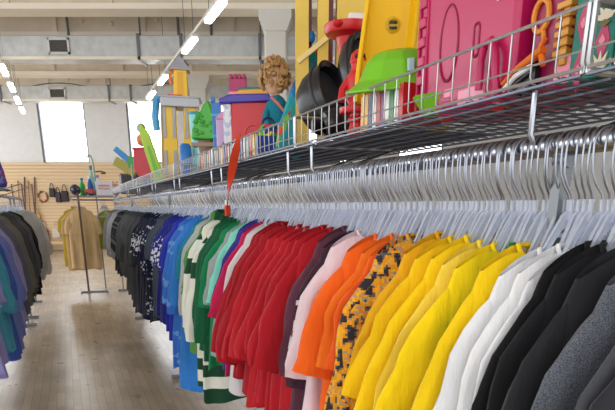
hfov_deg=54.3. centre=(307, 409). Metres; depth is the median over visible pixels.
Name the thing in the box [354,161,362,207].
clothes hanger
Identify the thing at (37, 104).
window
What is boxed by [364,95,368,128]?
book
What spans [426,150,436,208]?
clothes hanger
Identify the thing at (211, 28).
conduit
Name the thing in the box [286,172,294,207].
clothes hanger
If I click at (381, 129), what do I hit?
board
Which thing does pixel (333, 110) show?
pot
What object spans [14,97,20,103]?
diffuser
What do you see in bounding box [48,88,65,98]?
vent
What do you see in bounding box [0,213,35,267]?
jumper
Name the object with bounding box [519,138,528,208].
clothes hanger
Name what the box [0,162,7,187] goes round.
bag
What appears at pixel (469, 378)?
t-shirt
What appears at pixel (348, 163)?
clothes hanger
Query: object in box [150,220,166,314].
t-shirt
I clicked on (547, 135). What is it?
clothes hanger
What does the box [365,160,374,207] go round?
clothes hanger
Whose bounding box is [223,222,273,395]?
sweatshirt
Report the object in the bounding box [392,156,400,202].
clothes hanger
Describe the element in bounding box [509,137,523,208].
clothes hanger
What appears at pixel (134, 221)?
tunic
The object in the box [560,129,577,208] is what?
clothes hanger
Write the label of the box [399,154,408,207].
clothes hanger
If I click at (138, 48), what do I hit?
air duct
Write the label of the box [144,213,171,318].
t-shirt
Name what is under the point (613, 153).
clothes hanger
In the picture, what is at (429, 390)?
t-shirt
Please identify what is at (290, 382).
t-shirt
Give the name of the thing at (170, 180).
wire basket
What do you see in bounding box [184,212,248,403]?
jacket
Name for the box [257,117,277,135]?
bag
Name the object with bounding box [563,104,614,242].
wall
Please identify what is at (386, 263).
shirt
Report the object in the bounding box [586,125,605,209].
clothes hanger
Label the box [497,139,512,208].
clothes hanger
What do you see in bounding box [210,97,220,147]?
pillar
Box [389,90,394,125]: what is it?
book
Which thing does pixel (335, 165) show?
clothes hanger
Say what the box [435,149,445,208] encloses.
clothes hanger
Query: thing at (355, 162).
clothes hanger
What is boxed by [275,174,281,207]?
clothes hanger
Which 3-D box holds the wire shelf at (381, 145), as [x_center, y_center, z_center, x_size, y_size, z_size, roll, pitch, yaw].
[0.414,-0.818,1.628,0.469,0.109,1.368,-7,20,-20]
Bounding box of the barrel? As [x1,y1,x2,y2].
[180,143,192,175]
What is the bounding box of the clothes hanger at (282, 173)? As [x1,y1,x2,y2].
[278,173,284,207]
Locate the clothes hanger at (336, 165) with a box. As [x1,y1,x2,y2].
[331,165,339,207]
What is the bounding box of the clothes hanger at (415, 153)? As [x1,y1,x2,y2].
[405,153,416,206]
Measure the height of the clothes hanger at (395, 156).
0.325 m
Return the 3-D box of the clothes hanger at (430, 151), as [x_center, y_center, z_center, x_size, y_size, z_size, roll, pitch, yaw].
[0.315,-0.478,1.514,0.230,0.324,0.011,-10,21,-26]
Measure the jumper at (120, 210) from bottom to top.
0.711 m
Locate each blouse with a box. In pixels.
[0,229,27,319]
[0,230,26,325]
[0,232,27,328]
[0,254,17,352]
[0,257,15,347]
[0,271,13,352]
[139,216,154,314]
[140,213,165,314]
[142,215,161,322]
[144,217,159,320]
[285,229,393,409]
[373,239,523,409]
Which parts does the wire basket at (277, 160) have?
frame, frame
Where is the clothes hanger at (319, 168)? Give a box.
[315,168,323,207]
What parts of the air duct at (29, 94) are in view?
duct rail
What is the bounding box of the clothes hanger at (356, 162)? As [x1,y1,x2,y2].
[350,162,358,207]
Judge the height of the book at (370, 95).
0.100 m
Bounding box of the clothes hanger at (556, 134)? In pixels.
[546,131,563,189]
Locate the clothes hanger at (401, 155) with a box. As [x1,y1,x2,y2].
[393,155,403,207]
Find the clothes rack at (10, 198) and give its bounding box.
[0,183,42,325]
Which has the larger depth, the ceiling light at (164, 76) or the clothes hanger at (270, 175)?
the ceiling light at (164, 76)
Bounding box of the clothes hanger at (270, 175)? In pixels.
[266,175,272,206]
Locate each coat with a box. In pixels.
[0,211,41,291]
[14,212,42,287]
[23,210,50,274]
[26,210,51,267]
[32,214,51,273]
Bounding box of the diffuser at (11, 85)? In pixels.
[7,82,15,91]
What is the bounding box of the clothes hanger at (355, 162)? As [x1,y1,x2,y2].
[347,162,355,207]
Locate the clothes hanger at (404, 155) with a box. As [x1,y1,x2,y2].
[396,155,405,207]
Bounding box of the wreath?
[37,191,47,202]
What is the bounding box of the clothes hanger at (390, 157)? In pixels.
[384,157,391,207]
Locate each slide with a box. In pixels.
[139,123,161,181]
[353,0,419,104]
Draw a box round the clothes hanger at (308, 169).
[302,169,308,207]
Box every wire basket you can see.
[112,186,143,194]
[118,183,154,192]
[125,179,173,190]
[136,173,196,188]
[150,164,226,184]
[173,149,286,179]
[212,116,406,170]
[585,0,614,75]
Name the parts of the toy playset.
white trim, orange arm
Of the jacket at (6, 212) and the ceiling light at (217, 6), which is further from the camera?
the ceiling light at (217, 6)
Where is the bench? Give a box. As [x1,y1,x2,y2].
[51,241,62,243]
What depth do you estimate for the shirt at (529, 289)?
1.01 m
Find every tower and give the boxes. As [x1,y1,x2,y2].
[152,57,201,179]
[215,111,223,146]
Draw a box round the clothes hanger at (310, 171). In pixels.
[308,171,315,203]
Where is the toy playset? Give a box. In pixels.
[501,0,614,102]
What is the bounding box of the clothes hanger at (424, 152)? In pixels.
[417,152,424,207]
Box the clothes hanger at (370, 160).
[363,160,371,207]
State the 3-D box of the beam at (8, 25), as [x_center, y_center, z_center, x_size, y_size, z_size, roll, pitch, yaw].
[-0.177,-8.424,12.926,27.646,0.770,0.500,0,19,0]
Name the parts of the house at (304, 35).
magenta panel, blue knob, magenta panel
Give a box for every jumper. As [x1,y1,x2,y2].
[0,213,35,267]
[0,214,36,294]
[3,213,37,295]
[4,213,38,288]
[9,219,36,302]
[107,209,124,246]
[107,212,115,255]
[108,210,119,258]
[109,210,120,256]
[109,210,121,259]
[244,227,314,409]
[247,224,351,409]
[254,226,341,409]
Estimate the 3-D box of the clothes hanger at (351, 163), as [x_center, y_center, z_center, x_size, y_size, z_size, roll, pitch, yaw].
[0.157,-0.613,1.911,0.230,0.325,0.011,-3,19,-9]
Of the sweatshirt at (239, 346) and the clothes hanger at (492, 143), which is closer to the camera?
the clothes hanger at (492, 143)
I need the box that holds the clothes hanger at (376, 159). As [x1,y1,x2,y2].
[369,159,378,207]
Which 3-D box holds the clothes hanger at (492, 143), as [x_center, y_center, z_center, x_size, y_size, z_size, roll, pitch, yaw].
[0.397,-0.405,1.294,0.230,0.320,0.011,-6,20,-12]
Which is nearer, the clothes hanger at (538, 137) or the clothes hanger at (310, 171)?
the clothes hanger at (538, 137)
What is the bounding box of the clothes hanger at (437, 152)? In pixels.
[432,149,442,208]
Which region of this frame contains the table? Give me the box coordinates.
[324,13,363,54]
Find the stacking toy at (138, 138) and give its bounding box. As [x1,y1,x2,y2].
[136,123,152,185]
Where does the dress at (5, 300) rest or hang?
hanging from the clothes hanger
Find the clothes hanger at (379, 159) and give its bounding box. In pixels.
[374,159,381,207]
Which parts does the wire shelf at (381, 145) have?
frame, frame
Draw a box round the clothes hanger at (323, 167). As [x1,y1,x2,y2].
[318,167,325,207]
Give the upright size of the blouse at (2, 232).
0.857 m
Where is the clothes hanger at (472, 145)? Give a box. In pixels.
[464,145,472,208]
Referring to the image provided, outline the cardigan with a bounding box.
[178,217,209,314]
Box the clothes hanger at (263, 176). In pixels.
[260,176,265,206]
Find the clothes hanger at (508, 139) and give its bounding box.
[496,139,508,200]
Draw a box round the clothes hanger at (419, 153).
[412,153,420,207]
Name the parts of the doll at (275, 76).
arm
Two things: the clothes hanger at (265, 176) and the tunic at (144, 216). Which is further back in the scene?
the tunic at (144, 216)
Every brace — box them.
[32,82,83,85]
[141,82,173,85]
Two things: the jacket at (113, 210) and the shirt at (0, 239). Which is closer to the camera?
the shirt at (0, 239)
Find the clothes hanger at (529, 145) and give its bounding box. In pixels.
[525,135,539,208]
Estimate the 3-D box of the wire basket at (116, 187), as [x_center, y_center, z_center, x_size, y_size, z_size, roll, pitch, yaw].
[-3.001,-3.703,10.112,0.469,0.109,1.368,-7,20,-20]
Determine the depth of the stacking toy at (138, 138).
7.73 m
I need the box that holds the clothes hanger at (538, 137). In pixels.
[530,134,544,208]
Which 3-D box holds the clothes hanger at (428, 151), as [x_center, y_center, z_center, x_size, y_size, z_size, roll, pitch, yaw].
[0.297,-0.484,1.526,0.230,0.320,0.011,-2,19,-9]
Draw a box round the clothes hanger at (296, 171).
[291,171,298,207]
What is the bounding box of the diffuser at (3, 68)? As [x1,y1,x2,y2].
[0,64,8,76]
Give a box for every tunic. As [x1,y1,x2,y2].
[126,212,141,306]
[126,212,145,305]
[128,214,141,312]
[129,212,146,311]
[129,214,145,313]
[130,212,149,309]
[131,212,161,310]
[132,213,152,310]
[133,213,155,319]
[134,216,150,318]
[137,213,159,316]
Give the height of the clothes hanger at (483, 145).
0.320 m
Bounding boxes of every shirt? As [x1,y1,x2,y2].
[0,219,31,314]
[0,221,29,312]
[0,226,28,320]
[0,235,25,335]
[0,239,23,338]
[0,240,24,348]
[111,210,123,268]
[112,210,124,266]
[112,214,119,273]
[113,210,126,270]
[114,210,134,269]
[114,211,127,274]
[158,216,184,331]
[160,215,198,340]
[162,216,196,368]
[166,223,185,380]
[181,210,215,353]
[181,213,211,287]
[324,233,431,409]
[472,250,568,403]
[501,248,614,409]
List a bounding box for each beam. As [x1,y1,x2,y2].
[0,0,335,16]
[0,17,334,34]
[0,64,334,77]
[0,78,294,85]
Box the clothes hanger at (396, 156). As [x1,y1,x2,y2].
[389,156,397,207]
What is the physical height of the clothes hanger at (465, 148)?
0.320 m
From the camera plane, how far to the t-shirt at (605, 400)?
0.78 m
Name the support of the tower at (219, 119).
on the board
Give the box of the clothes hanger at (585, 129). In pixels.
[573,127,590,209]
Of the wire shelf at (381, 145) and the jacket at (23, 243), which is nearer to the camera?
the wire shelf at (381, 145)
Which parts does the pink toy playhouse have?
oval moulding, label plate, slot moulding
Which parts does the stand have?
stand post, cross rail, stand post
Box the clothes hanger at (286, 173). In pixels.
[283,173,291,207]
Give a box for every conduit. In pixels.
[65,17,69,34]
[176,17,179,34]
[210,23,212,34]
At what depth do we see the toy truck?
10.93 m
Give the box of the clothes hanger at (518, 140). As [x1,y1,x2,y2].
[511,139,519,206]
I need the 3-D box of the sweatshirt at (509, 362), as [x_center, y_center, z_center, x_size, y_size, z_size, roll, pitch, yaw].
[0.521,0.123,1.107,0.589,0.836,0.077,-6,20,-17]
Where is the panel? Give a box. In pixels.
[0,163,152,249]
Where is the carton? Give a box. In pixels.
[95,182,112,195]
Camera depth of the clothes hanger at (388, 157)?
1.66 m
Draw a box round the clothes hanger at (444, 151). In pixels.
[438,148,451,208]
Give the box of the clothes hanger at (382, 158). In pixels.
[375,158,384,207]
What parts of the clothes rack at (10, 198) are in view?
rail, post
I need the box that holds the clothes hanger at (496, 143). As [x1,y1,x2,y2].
[489,140,502,208]
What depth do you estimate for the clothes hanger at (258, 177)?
2.77 m
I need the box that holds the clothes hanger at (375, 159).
[368,159,375,207]
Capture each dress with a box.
[0,244,22,353]
[0,252,21,360]
[0,282,8,363]
[0,287,8,362]
[0,303,4,375]
[0,351,8,378]
[169,215,210,392]
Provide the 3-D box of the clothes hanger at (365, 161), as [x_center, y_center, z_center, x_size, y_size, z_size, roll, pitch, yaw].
[0.188,-0.587,1.834,0.230,0.325,0.011,-11,22,-30]
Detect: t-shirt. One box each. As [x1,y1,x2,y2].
[99,210,110,248]
[120,212,134,289]
[121,211,146,294]
[122,211,144,287]
[122,212,140,292]
[124,213,138,292]
[124,214,137,299]
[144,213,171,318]
[146,214,169,316]
[149,213,176,316]
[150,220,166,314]
[153,213,192,322]
[155,216,183,324]
[175,217,208,330]
[197,220,252,370]
[203,222,245,356]
[206,221,250,302]
[208,221,275,376]
[210,219,279,369]
[278,225,376,409]
[285,230,356,400]
[292,233,392,409]
[316,233,406,367]
[322,236,399,370]
[341,235,463,398]
[343,230,477,399]
[353,234,509,409]
[375,241,528,409]
[411,242,564,409]
[433,246,552,409]
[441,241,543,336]
[457,242,583,409]
[471,240,614,409]
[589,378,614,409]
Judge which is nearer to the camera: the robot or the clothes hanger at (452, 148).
the clothes hanger at (452, 148)
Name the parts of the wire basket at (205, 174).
frame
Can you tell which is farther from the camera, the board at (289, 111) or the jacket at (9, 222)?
the jacket at (9, 222)
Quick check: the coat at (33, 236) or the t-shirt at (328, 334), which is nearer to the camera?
the t-shirt at (328, 334)
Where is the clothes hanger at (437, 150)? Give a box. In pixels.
[430,150,438,208]
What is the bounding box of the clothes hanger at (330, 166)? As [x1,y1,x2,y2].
[325,166,332,207]
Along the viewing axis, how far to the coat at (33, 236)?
6.97 m
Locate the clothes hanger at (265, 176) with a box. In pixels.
[262,176,268,206]
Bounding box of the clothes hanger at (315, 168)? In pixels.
[310,168,316,207]
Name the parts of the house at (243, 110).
white panel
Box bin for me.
[132,147,155,184]
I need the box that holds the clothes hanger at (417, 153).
[409,153,418,207]
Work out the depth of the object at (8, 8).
11.07 m
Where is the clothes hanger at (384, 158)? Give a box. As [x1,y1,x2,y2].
[379,158,387,207]
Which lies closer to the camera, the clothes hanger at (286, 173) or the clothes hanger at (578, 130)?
the clothes hanger at (578, 130)
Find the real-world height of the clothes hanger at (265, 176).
0.324 m
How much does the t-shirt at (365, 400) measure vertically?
0.877 m
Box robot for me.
[338,49,365,137]
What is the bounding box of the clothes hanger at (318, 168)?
[313,168,321,207]
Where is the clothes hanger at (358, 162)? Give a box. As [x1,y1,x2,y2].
[353,162,359,207]
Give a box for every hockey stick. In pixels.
[24,177,25,209]
[27,180,30,210]
[31,184,34,212]
[34,177,35,213]
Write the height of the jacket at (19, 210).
0.856 m
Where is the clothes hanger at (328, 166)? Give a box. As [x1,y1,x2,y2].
[323,166,328,207]
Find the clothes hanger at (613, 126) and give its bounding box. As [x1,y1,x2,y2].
[602,125,614,209]
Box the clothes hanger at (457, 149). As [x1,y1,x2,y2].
[451,146,462,208]
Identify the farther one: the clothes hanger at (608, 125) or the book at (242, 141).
the book at (242, 141)
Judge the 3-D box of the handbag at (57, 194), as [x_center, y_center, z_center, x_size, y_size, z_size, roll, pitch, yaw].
[-8.920,-7.705,21.462,0.198,0.512,0.120,0,19,0]
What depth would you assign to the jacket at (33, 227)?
7.47 m
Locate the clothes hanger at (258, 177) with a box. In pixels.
[255,177,260,206]
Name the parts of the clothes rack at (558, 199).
post, rail, post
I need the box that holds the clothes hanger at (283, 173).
[279,173,286,207]
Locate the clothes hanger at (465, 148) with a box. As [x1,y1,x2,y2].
[459,145,471,208]
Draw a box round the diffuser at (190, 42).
[181,37,197,53]
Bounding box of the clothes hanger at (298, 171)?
[294,171,302,207]
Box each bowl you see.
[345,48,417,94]
[413,92,440,117]
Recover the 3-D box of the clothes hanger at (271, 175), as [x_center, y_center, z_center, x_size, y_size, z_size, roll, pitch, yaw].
[-0.158,-0.856,2.627,0.230,0.325,0.011,-3,19,-9]
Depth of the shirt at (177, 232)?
4.17 m
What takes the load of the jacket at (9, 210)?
hanging from the clothes hanger
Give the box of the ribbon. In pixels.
[224,133,240,215]
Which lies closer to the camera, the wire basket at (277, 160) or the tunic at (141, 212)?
the wire basket at (277, 160)
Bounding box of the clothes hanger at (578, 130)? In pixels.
[563,128,584,209]
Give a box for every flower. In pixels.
[593,51,611,67]
[598,8,614,20]
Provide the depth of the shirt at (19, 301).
4.14 m
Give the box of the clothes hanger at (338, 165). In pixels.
[333,165,342,207]
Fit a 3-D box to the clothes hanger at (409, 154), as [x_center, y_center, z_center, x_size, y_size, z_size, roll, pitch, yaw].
[0.271,-0.508,1.598,0.230,0.320,0.011,-5,19,-15]
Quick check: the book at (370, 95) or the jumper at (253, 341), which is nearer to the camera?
the book at (370, 95)
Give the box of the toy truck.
[84,189,95,195]
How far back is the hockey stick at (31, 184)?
21.46 m
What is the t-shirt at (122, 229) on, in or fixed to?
hanging from the clothes hanger
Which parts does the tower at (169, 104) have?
grey panel, tower leg, grey panel, cabin panel, grey panel, tower leg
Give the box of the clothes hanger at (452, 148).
[444,148,452,208]
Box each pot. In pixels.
[296,60,344,134]
[320,103,349,140]
[338,30,360,102]
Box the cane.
[87,154,95,181]
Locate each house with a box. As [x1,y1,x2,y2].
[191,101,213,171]
[218,87,270,143]
[295,0,372,156]
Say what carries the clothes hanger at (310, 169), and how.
hanging from the clothes rack at (558, 199)
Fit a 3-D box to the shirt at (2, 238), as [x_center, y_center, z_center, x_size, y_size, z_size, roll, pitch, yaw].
[-2.359,-0.925,4.274,0.622,0.872,0.125,-7,20,-20]
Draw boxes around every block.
[112,156,136,176]
[113,146,127,162]
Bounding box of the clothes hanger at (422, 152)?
[416,152,423,194]
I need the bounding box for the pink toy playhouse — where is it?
[414,0,586,123]
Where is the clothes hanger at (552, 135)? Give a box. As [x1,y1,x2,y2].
[543,132,557,199]
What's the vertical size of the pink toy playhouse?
0.430 m
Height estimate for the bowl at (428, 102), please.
0.051 m
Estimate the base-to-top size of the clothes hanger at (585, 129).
0.320 m
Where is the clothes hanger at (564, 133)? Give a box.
[554,130,571,188]
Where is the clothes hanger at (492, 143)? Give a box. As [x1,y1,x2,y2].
[483,141,497,208]
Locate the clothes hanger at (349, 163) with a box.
[343,163,352,207]
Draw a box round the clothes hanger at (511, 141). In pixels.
[504,138,519,208]
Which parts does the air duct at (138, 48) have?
hanger rod, duct rail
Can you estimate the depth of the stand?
11.18 m
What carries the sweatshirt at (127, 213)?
hanging from the clothes hanger
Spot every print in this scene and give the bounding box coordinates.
[283,59,313,148]
[598,19,610,26]
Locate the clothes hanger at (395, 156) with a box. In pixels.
[387,156,395,207]
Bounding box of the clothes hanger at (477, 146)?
[470,143,484,208]
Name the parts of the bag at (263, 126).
bag handle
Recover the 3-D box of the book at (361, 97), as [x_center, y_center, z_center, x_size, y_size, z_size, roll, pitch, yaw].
[0.222,-0.893,1.825,0.121,0.100,0.022,-7,20,-20]
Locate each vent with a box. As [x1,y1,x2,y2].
[47,38,69,53]
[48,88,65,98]
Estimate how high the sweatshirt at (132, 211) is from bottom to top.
0.836 m
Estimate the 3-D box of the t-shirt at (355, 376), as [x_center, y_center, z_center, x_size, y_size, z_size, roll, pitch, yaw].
[0.373,-0.025,1.492,0.627,0.788,0.088,-8,20,-21]
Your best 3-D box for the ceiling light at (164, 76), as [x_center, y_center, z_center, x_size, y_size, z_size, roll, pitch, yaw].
[-3.226,-8.074,13.137,0.120,1.570,1.100,-7,20,-20]
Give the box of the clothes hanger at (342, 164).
[335,164,343,207]
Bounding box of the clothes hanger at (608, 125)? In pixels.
[591,124,614,209]
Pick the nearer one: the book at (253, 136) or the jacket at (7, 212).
the book at (253, 136)
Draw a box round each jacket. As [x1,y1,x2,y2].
[0,212,39,291]
[0,215,34,298]
[0,216,34,304]
[0,217,33,303]
[1,219,34,310]
[6,212,39,285]
[7,212,40,286]
[9,210,46,270]
[9,212,40,281]
[9,222,36,305]
[11,211,46,279]
[15,212,44,277]
[16,211,46,274]
[19,210,48,270]
[20,214,43,278]
[29,214,46,268]
[104,210,113,255]
[105,209,117,248]
[182,209,241,386]
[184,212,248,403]
[574,345,614,409]
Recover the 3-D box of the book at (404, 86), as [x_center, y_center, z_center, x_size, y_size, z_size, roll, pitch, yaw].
[0.305,-0.823,1.618,0.121,0.100,0.022,-7,20,-20]
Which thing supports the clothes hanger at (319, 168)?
hanging from the clothes rack at (558, 199)
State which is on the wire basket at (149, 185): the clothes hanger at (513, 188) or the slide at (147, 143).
the slide at (147, 143)
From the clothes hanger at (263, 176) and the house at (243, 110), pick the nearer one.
the clothes hanger at (263, 176)
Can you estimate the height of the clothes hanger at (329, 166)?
0.320 m
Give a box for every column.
[188,75,213,214]
[258,9,291,220]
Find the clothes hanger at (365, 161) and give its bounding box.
[360,161,365,195]
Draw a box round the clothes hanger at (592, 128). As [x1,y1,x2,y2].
[580,126,597,209]
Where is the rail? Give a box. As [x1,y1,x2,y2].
[145,2,213,98]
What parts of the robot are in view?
robot arm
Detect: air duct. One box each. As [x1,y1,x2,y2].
[0,17,334,65]
[0,78,291,104]
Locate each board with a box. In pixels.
[275,50,316,159]
[316,129,485,148]
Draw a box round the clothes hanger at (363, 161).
[358,161,365,207]
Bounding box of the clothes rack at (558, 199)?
[113,90,614,377]
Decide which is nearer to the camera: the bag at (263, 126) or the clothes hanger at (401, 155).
the clothes hanger at (401, 155)
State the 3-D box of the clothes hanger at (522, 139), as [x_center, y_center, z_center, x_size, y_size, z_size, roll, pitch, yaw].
[0.427,-0.376,1.208,0.230,0.320,0.011,-2,19,-5]
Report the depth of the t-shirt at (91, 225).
11.11 m
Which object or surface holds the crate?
on the wire basket at (121, 185)
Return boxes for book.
[221,148,222,165]
[223,143,229,162]
[225,145,229,164]
[240,141,243,160]
[243,137,247,159]
[246,138,249,158]
[249,133,256,157]
[252,134,261,156]
[255,135,276,155]
[360,97,364,129]
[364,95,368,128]
[368,93,372,131]
[372,92,376,129]
[376,92,380,129]
[380,91,384,127]
[384,91,412,128]
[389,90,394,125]
[393,89,419,126]
[398,82,440,125]
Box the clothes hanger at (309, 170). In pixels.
[307,170,314,207]
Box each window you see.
[36,103,89,162]
[126,103,161,164]
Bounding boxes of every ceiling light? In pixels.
[0,38,8,76]
[6,64,15,91]
[12,64,20,103]
[17,78,24,113]
[146,66,155,99]
[157,17,168,84]
[180,0,198,53]
[203,0,226,23]
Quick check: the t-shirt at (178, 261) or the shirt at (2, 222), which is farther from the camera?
the shirt at (2, 222)
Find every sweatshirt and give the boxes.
[115,211,128,268]
[116,211,130,274]
[116,213,127,273]
[118,211,131,271]
[118,211,135,277]
[119,212,133,276]
[192,217,250,350]
[193,218,254,361]
[210,229,261,379]
[216,221,281,378]
[216,221,309,395]
[221,225,294,407]
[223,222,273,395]
[228,224,323,407]
[233,226,316,404]
[486,241,614,409]
[531,275,614,409]
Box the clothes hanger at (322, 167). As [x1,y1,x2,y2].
[316,167,324,206]
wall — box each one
[0,103,566,240]
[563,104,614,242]
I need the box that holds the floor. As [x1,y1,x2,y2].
[0,250,263,409]
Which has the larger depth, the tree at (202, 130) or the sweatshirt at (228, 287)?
the tree at (202, 130)
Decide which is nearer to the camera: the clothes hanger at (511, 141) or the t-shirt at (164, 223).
the clothes hanger at (511, 141)
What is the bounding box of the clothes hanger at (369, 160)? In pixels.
[362,160,369,207]
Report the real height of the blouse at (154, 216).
0.932 m
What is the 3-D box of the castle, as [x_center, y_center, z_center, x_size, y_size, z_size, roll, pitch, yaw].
[-0.424,-1.781,3.745,0.112,0.545,0.112,0,19,0]
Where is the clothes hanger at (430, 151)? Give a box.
[423,151,431,208]
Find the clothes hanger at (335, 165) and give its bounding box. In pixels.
[328,165,335,207]
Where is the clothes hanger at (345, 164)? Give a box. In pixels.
[339,164,347,207]
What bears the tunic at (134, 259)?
hanging from the clothes hanger
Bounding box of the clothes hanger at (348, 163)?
[342,163,350,207]
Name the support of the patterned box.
in the wire shelf at (381, 145)
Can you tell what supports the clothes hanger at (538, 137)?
hanging from the clothes rack at (558, 199)
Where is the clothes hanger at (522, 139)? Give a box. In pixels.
[512,137,527,208]
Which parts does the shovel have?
shovel blade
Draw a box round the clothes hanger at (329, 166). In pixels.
[324,166,331,207]
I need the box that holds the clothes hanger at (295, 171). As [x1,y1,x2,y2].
[289,171,297,207]
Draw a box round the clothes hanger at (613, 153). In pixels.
[610,142,614,209]
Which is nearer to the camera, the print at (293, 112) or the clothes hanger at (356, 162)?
the clothes hanger at (356, 162)
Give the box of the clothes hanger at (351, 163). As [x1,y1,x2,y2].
[345,163,354,204]
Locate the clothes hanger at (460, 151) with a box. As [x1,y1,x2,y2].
[456,146,466,208]
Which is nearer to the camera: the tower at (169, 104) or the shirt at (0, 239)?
the shirt at (0, 239)
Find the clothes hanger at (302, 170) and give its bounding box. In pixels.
[296,170,303,207]
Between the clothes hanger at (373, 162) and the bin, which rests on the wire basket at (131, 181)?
the bin
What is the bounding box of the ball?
[70,184,80,194]
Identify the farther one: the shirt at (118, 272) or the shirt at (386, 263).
the shirt at (118, 272)
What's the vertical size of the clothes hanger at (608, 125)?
0.324 m
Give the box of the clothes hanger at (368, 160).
[361,160,368,207]
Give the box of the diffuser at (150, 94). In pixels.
[147,91,155,99]
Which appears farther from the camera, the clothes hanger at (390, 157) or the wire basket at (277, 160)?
the wire basket at (277, 160)
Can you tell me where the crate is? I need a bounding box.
[118,173,138,190]
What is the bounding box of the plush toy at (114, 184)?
[112,181,118,195]
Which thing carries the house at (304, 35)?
on the board
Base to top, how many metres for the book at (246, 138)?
0.090 m
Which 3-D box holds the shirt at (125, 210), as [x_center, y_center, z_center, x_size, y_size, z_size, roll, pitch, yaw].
[-2.556,-2.466,8.764,0.564,0.862,0.124,-7,20,-19]
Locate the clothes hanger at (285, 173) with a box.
[281,173,289,207]
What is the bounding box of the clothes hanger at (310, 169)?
[306,169,313,207]
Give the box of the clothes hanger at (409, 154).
[401,154,411,207]
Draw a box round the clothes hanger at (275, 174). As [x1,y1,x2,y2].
[270,174,276,206]
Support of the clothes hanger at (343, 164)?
hanging from the clothes rack at (558, 199)
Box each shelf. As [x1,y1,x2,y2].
[0,187,16,191]
[69,195,116,197]
[294,0,614,151]
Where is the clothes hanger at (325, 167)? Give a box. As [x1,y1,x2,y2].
[320,167,327,207]
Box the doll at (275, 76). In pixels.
[258,54,290,161]
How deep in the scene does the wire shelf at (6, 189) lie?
5.88 m
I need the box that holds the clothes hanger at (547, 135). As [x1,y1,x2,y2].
[536,133,552,208]
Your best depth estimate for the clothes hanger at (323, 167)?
2.07 m
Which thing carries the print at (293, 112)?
attached to the board at (289, 111)
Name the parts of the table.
red knob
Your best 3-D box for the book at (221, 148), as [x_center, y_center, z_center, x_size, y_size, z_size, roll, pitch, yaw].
[-0.423,-1.378,3.268,0.091,0.090,0.034,-7,20,-20]
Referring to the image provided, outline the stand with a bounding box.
[69,192,116,293]
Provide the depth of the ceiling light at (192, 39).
10.37 m
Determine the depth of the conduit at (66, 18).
12.73 m
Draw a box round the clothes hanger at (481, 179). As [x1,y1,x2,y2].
[480,142,491,208]
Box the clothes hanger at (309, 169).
[305,169,311,207]
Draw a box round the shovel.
[128,156,133,187]
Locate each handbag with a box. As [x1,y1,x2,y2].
[49,183,54,196]
[52,221,61,237]
[55,187,61,201]
[61,184,69,201]
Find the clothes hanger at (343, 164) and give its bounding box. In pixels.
[337,164,345,207]
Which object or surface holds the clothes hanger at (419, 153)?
hanging from the clothes rack at (558, 199)
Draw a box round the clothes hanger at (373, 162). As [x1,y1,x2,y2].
[370,162,378,207]
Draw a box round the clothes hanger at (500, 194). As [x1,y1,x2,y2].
[495,140,505,208]
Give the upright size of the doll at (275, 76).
0.462 m
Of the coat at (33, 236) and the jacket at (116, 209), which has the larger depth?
the jacket at (116, 209)
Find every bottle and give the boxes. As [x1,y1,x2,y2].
[79,178,85,195]
[87,176,92,195]
[89,165,95,195]
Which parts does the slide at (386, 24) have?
slide leg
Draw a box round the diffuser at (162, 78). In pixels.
[157,75,167,84]
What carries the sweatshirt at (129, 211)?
hanging from the clothes hanger
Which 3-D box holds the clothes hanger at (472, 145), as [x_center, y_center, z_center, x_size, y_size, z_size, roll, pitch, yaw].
[0.367,-0.427,1.358,0.230,0.320,0.011,-9,21,-26]
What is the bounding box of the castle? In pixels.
[229,74,246,91]
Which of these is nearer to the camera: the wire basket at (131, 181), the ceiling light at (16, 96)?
the wire basket at (131, 181)
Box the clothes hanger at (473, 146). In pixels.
[465,144,478,208]
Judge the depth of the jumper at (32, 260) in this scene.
5.89 m
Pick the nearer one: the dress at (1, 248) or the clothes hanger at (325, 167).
the clothes hanger at (325, 167)
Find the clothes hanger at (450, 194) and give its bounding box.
[445,147,458,208]
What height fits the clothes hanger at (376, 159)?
0.324 m
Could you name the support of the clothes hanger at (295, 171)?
hanging from the clothes rack at (558, 199)
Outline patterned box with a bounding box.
[568,0,614,91]
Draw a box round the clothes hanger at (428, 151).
[417,151,429,208]
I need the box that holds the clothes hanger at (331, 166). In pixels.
[326,166,333,207]
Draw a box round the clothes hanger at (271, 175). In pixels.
[267,175,273,206]
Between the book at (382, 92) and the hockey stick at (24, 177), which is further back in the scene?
the hockey stick at (24, 177)
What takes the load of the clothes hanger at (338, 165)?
hanging from the clothes rack at (558, 199)
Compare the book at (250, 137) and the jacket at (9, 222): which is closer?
the book at (250, 137)
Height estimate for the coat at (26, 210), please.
0.905 m
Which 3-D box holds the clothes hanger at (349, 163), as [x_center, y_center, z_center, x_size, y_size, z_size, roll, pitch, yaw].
[0.152,-0.618,1.927,0.230,0.325,0.011,-4,19,-11]
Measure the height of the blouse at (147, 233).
0.960 m
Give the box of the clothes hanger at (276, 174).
[272,174,277,203]
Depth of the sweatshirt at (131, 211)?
7.88 m
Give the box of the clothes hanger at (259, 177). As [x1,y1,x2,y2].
[257,177,263,206]
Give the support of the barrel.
on the board
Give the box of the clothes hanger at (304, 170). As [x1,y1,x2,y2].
[300,170,307,207]
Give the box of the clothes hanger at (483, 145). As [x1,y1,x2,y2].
[476,142,489,208]
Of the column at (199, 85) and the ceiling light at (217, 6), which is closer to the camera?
the ceiling light at (217, 6)
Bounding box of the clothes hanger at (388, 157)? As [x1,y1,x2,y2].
[381,157,389,199]
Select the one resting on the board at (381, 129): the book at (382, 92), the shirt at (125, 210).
the book at (382, 92)
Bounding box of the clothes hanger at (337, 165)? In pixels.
[332,165,338,207]

